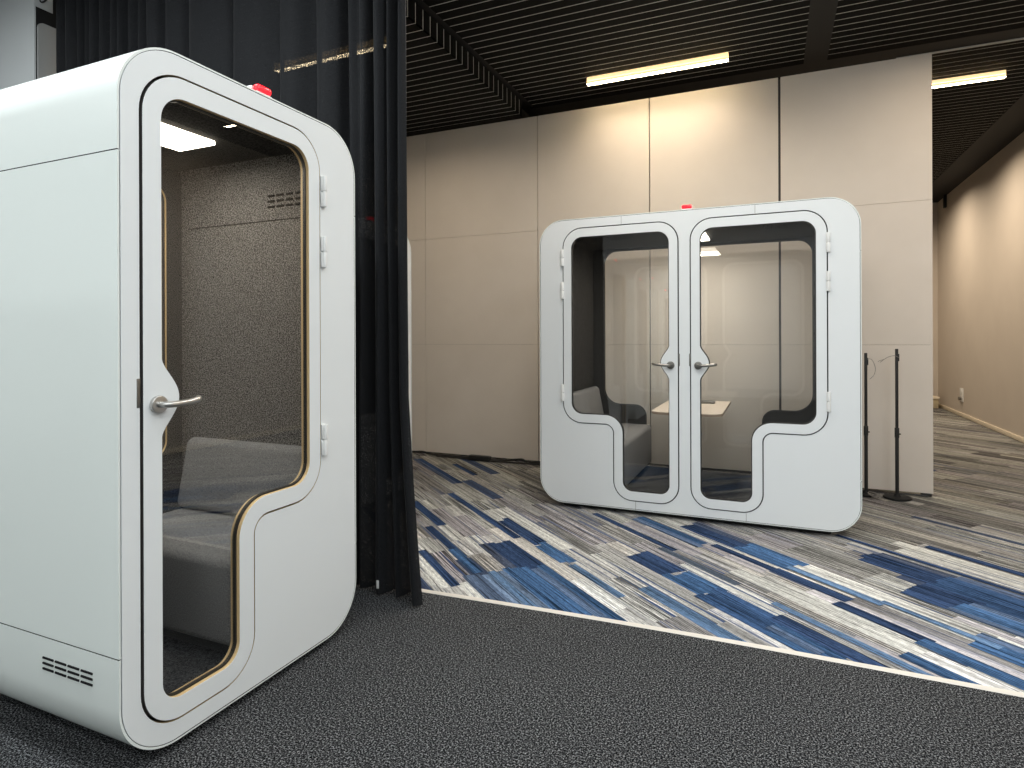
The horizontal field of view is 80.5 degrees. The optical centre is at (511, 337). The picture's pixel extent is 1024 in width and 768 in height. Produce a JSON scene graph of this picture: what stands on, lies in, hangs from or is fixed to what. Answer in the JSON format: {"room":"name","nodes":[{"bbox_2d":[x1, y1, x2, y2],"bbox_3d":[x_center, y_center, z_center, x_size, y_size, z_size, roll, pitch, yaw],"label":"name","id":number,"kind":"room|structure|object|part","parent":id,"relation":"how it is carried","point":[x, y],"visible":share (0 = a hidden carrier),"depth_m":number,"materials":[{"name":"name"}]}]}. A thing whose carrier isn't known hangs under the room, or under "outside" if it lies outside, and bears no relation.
{"room":"office showroom","nodes":[
{"label":"office showroom","id":0,"kind":"room"},
{"bbox_2d":[0,0,35,89],"bbox_3d":[-4.729,-0.584,4.966,3.372,3.800,0.375,0,0,23],"label":"wall pier","id":1,"kind":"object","parent":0,"point":[17,17],"depth_m":4.20,"materials":[{"name":"grey paint"}]},
{"bbox_2d":[36,0,55,78],"bbox_3d":[-3.177,-0.589,4.299,0.006,3.800,0.363,0,0,23],"label":"trim","id":2,"kind":"structure","parent":1,"relation":"attached to","point":[42,16],"depth_m":4.18,"materials":[{"name":"black paint"}]},
{"bbox_2d":[34,0,52,13],"bbox_3d":[-3.228,-2.347,4.171,0.013,0.165,0.113,0,0,23],"label":"notice sign","id":3,"kind":"object","parent":2,"relation":"attached to","point":[47,5],"visible":1,"depth_m":4.18,"materials":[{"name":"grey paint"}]},
{"bbox_2d":[37,23,55,78],"bbox_3d":[-3.189,-0.477,4.248,0.011,3.375,0.250,0,0,23],"label":"trim","id":4,"kind":"structure","parent":1,"relation":"attached to","point":[46,35],"depth_m":4.17,"materials":[{"name":"grey"}]},
{"bbox_2d":[0,407,1023,767],"bbox_3d":[-0.714,1.332,4.902,10.777,0.060,18.420,0,0,23],"label":"floor","id":5,"kind":"structure","parent":0,"point":[442,681],"depth_m":2.52,"materials":[{"name":"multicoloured carpet"}]},
{"bbox_2d":[0,47,355,749],"bbox_3d":[-1.374,0.185,2.428,1.106,2.239,1.078,0,0,23],"label":"booth","id":6,"kind":"object","parent":5,"relation":"on","point":[177,236],"visible":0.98,"depth_m":1.95,"materials":[{"name":"white paint"}]},
{"bbox_2d":[42,656,92,686],"bbox_3d":[-1.349,1.010,1.834,0.242,0.040,0.006,0,0,23],"label":"vent grille","id":7,"kind":"object","parent":6,"relation":"attached to","point":[66,670],"depth_m":1.83,"materials":[{"name":"black"}]},
{"bbox_3d":[-1.110,0.165,1.794,0.006,0.087,0.010,0,0,23],"label":"strike plate","id":8,"kind":"part","parent":6,"relation":"part of","materials":[{"name":"silver metal"}]},
{"bbox_3d":[-1.857,0.187,2.639,0.047,2.155,1.058,0,0,23],"label":"frame","id":9,"kind":"part","parent":6,"relation":"part of","materials":[{"name":"plastic"}]},
{"bbox_3d":[-1.037,0.203,1.882,0.053,0.054,0.156,0,0,23],"label":"handle","id":10,"kind":"part","parent":6,"relation":"part of","materials":[{"name":"silver metal"}]},
{"bbox_2d":[161,122,214,150],"bbox_3d":[-1.418,-0.821,2.439,0.215,0.018,0.340,0,0,23],"label":"ceiling light","id":11,"kind":"object","parent":6,"relation":"attached to","point":[175,137],"depth_m":2.48,"materials":[{"name":"white plastic"}]},
{"bbox_3d":[-0.968,0.188,2.164,0.044,2.022,0.766,0,0,23],"label":"door","id":12,"kind":"part","parent":6,"relation":"part of","materials":[{"name":"white plastic"}]},
{"bbox_2d":[162,437,301,652],"bbox_3d":[-1.285,0.837,2.588,0.825,0.709,0.522,0,0,23],"label":"seat","id":13,"kind":"object","parent":6,"relation":"in","point":[219,476],"visible":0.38,"depth_m":2.62,"materials":[{"name":"grey fabric"}]},
{"bbox_3d":[-1.289,0.972,2.579,0.825,0.324,0.502,0,0,23],"label":"seat","id":14,"kind":"part","parent":13,"relation":"part of","materials":[{"name":"grey fabric"}]},
{"bbox_3d":[-1.206,0.645,2.771,0.825,0.326,0.123,0,0,23],"label":"backrest","id":15,"kind":"part","parent":13,"relation":"part of","materials":[{"name":"grey fabric"}]},
{"bbox_3d":[-0.932,0.184,2.238,0.029,2.155,1.058,0,0,23],"label":"frame","id":16,"kind":"part","parent":6,"relation":"part of","materials":[{"name":"white plastic"}]},
{"bbox_2d":[247,84,271,97],"bbox_3d":[-0.955,-0.917,2.265,0.083,0.038,0.072,0,0,23],"label":"lamp","id":17,"kind":"object","parent":6,"relation":"on","point":[260,91],"depth_m":2.23,"materials":[{"name":"red plastic"}]},
{"bbox_2d":[268,191,300,207],"bbox_3d":[-1.039,-0.632,2.768,0.205,0.061,0.008,0,0,23],"label":"vent grille","id":18,"kind":"object","parent":6,"relation":"attached to","point":[276,199],"depth_m":2.77,"materials":[{"name":"black"}]},
{"bbox_2d":[407,238,411,444],"bbox_3d":[-1.527,0.185,4.882,1.106,2.239,1.075,0,0,23],"label":"booth","id":19,"kind":"object","parent":5,"relation":"on","point":[408,243],"visible":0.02,"depth_m":5.16,"materials":[{"name":"white paint"}]},
{"bbox_2d":[412,451,539,464],"bbox_3d":[-0.409,1.273,6.455,2.900,0.054,0.112,0,0,23],"label":"power cable","id":20,"kind":"object","parent":5,"relation":"on","point":[472,456],"visible":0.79,"depth_m":6.36,"materials":[{"name":"black plastic"}]},
{"bbox_2d":[540,197,861,533],"bbox_3d":[1.460,0.175,4.832,2.190,2.239,1.306,0,0,23],"label":"booth","id":21,"kind":"object","parent":5,"relation":"on","point":[805,474],"visible":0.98,"depth_m":4.30,"materials":[{"name":"white paint"}]},
{"bbox_2d":[573,386,650,485],"bbox_3d":[0.814,0.820,5.156,0.550,0.727,1.105,0,0,23],"label":"seat","id":22,"kind":"object","parent":21,"relation":"in","point":[637,437],"visible":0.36,"depth_m":5.15,"materials":[{"name":"grey fabric"}]},
{"bbox_3d":[0.613,0.625,5.243,0.113,0.336,1.105,0,0,23],"label":"backrest","id":23,"kind":"part","parent":22,"relation":"part of","materials":[{"name":"grey fabric"}]},
{"bbox_3d":[0.824,0.971,5.152,0.530,0.351,1.105,0,0,23],"label":"seat","id":24,"kind":"part","parent":22,"relation":"part of","materials":[{"name":"grey fabric"}]},
{"bbox_2d":[607,235,632,240],"bbox_3d":[0.909,-0.838,5.075,0.176,0.006,0.200,0,0,23],"label":"vent grille","id":25,"kind":"object","parent":21,"relation":"attached to","point":[623,237],"depth_m":5.06,"materials":[{"name":"black"}]},
{"bbox_3d":[0.797,0.181,4.490,0.853,2.022,0.044,0,0,23],"label":"door","id":26,"kind":"part","parent":21,"relation":"part of","materials":[{"name":"white laminate"}]},
{"bbox_3d":[1.076,0.196,4.316,0.156,0.054,0.053,0,0,23],"label":"handle","id":27,"kind":"part","parent":21,"relation":"part of","materials":[{"name":"silver metal"}]},
{"bbox_2d":[681,204,692,209],"bbox_3d":[1.252,-0.925,4.319,0.072,0.038,0.083,0,0,23],"label":"lamp","id":28,"kind":"object","parent":21,"relation":"on","point":[684,207],"depth_m":4.28,"materials":[{"name":"red plastic"}]},
{"bbox_2d":[651,400,730,416],"bbox_3d":[1.477,0.858,4.931,0.520,0.648,0.980,0,0,23],"label":"table","id":29,"kind":"object","parent":21,"relation":"in","point":[709,408],"visible":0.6,"depth_m":4.76,"materials":[{"name":"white wood"}]},
{"bbox_2d":[701,400,714,403],"bbox_3d":[1.660,0.545,5.135,0.125,0.022,0.060,0,0,23],"label":"power socket","id":30,"kind":"object","parent":29,"relation":"attached to","point":[702,401],"depth_m":5.11,"materials":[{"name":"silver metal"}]},
{"bbox_3d":[1.710,0.175,5.408,2.173,2.155,0.047,0,0,23],"label":"frame","id":31,"kind":"part","parent":21,"relation":"part of","materials":[{"name":"grey fabric"}]},
{"bbox_3d":[1.345,0.195,4.199,0.156,0.054,0.053,0,0,23],"label":"handle","id":32,"kind":"part","parent":21,"relation":"part of","materials":[{"name":"silver metal"}]},
{"bbox_2d":[701,233,709,240],"bbox_3d":[1.497,-0.832,4.928,0.168,0.016,0.520,0,0,23],"label":"ceiling light","id":33,"kind":"object","parent":21,"relation":"on","point":[706,236],"depth_m":4.97,"materials":[{"name":"white plastic"}]},
{"bbox_3d":[1.663,0.178,4.114,0.853,2.022,0.044,0,0,23],"label":"door","id":34,"kind":"part","parent":21,"relation":"part of","materials":[{"name":"white laminate"}]},
{"bbox_2d":[763,224,788,229],"bbox_3d":[2.007,-0.841,4.598,0.176,0.006,0.200,0,0,23],"label":"vent grille","id":35,"kind":"object","parent":21,"relation":"attached to","point":[777,226],"depth_m":4.60,"materials":[{"name":"black plastic"}]},
{"bbox_2d":[422,589,1023,697],"bbox_3d":[-1.321,1.305,3.504,10.778,0.010,0.090,0,0,23],"label":"trim","id":36,"kind":"structure","parent":5,"relation":"on","point":[890,670],"depth_m":2.55,"materials":[{"name":"beige metal"}]},
{"bbox_2d":[862,353,879,496],"bbox_3d":[2.914,0.707,4.977,0.200,1.165,0.200,0,0,23],"label":"pole stand","id":37,"kind":"object","parent":5,"relation":"on","point":[865,491],"visible":0.8,"depth_m":4.97,"materials":[{"name":"black paint"}]},
{"bbox_2d":[868,491,883,498],"bbox_3d":[2.904,1.260,4.824,0.115,0.051,0.065,0,0,23],"label":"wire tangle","id":38,"kind":"object","parent":5,"relation":"on","point":[872,495],"visible":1,"depth_m":4.82,"materials":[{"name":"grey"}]},
{"bbox_2d":[878,349,911,500],"bbox_3d":[3.095,0.689,4.861,0.200,1.200,0.200,0,0,-34],"label":"pole stand","id":39,"kind":"object","parent":5,"relation":"on","point":[896,496],"visible":0.98,"depth_m":4.85,"materials":[{"name":"black paint"}]},
{"bbox_2d":[899,493,927,496],"bbox_3d":[3.234,1.280,4.941,0.274,0.012,0.034,0,0,20],"label":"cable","id":40,"kind":"object","parent":5,"relation":"on","point":[899,493],"visible":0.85,"depth_m":4.93,"materials":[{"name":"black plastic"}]},
{"bbox_2d":[933,395,939,408],"bbox_3d":[7.584,1.168,11.078,0.350,0.210,0.370,0,0,23],"label":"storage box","id":41,"kind":"object","parent":5,"relation":"on","point":[935,398],"visible":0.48,"depth_m":10.87,"materials":[{"name":"beige"}]},
{"bbox_2d":[406,53,932,493],"bbox_3d":[-0.780,-0.508,6.769,9.179,3.580,0.075,0,0,23],"label":"wall","id":42,"kind":"structure","parent":0,"point":[482,199],"depth_m":5.63,"materials":[{"name":"grey paint"}]},
{"bbox_2d":[536,461,931,496],"bbox_3d":[1.830,1.283,5.628,3.465,0.021,0.095,0,0,23],"label":"trim","id":43,"kind":"structure","parent":42,"relation":"attached to","point":[928,494],"depth_m":4.92,"materials":[{"name":"black plastic"}]},
{"bbox_2d":[406,0,1023,202],"bbox_3d":[0.895,-2.463,8.444,10.930,0.280,10.890,0,0,23],"label":"ceiling","id":44,"kind":"structure","parent":0,"point":[469,63],"depth_m":5.20,"materials":[{"name":"black metal"}]},
{"bbox_2d":[587,52,728,85],"bbox_3d":[1.306,-2.453,5.534,1.273,0.062,0.052,0,0,23],"label":"ceiling lamp","id":45,"kind":"object","parent":44,"relation":"attached to","point":[722,57],"visible":1,"depth_m":5.50,"materials":[{"name":"white plastic"}]},
{"bbox_2d":[932,70,1005,87],"bbox_3d":[4.203,-2.463,5.825,0.885,0.062,0.052,0,0,23],"label":"ceiling lamp","id":46,"kind":"object","parent":44,"relation":"attached to","point":[1001,74],"visible":0.56,"depth_m":5.74,"materials":[{"name":"white plastic"}]},
{"bbox_2d":[932,202,937,395],"bbox_3d":[3.044,-0.681,13.379,10.930,4.060,0.130,0,0,23],"label":"wall","id":47,"kind":"structure","parent":0,"point":[934,205],"depth_m":11.22,"materials":[{"name":"beige paint"}]},
{"bbox_2d":[937,132,1023,437],"bbox_3d":[5.825,-0.691,6.256,0.153,4.060,10.720,0,0,23],"label":"wall","id":48,"kind":"structure","parent":0,"point":[981,225],"depth_m":8.67,"materials":[{"name":"beige paint"}]},
{"bbox_2d":[943,195,946,207],"bbox_3d":[7.614,-2.395,10.634,0.041,0.216,0.080,0,0,23],"label":"trim","id":49,"kind":"structure","parent":48,"relation":"attached to","point":[944,196],"depth_m":10.60,"materials":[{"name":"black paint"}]},
{"bbox_2d":[958,388,963,401],"bbox_3d":[7.191,0.909,9.643,0.050,0.212,0.285,0,0,23],"label":"wall outlet","id":50,"kind":"object","parent":48,"relation":"attached to","point":[961,398],"visible":1,"depth_m":9.62,"materials":[{"name":"white plastic"}]},
{"bbox_3d":[7.269,0.924,9.775,0.012,0.220,0.180,0,0,23],"label":"plate","id":51,"kind":"part","parent":50,"relation":"part of","materials":[{"name":"white plastic"}]},
{"bbox_2d":[939,404,1023,442],"bbox_3d":[5.760,1.248,6.298,0.013,0.062,10.700,0,0,23],"label":"baseboard","id":52,"kind":"structure","parent":48,"relation":"attached to","point":[1004,432],"depth_m":8.63,"materials":[{"name":"beige wood"}]},
{"bbox_3d":[-2.824,-2.546,-0.118,10.930,0.090,7.780,0,0,23],"label":"ceiling","id":53,"kind":"structure","parent":0,"visible":0},
{"bbox_3d":[-1.849,-2.466,3.634,2.950,0.074,0.080,0,0,23],"label":"trim","id":54,"kind":"structure","parent":53,"relation":"attached to","visible":0},
{"bbox_2d":[56,0,422,605],"bbox_3d":[-1.786,-0.570,3.576,2.988,3.728,0.191,0,0,23],"label":"curtain","id":55,"kind":"object","parent":54,"relation":"hanging from","point":[341,64],"visible":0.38,"depth_m":3.15,"materials":[{"name":"black fabric"}]}
]}

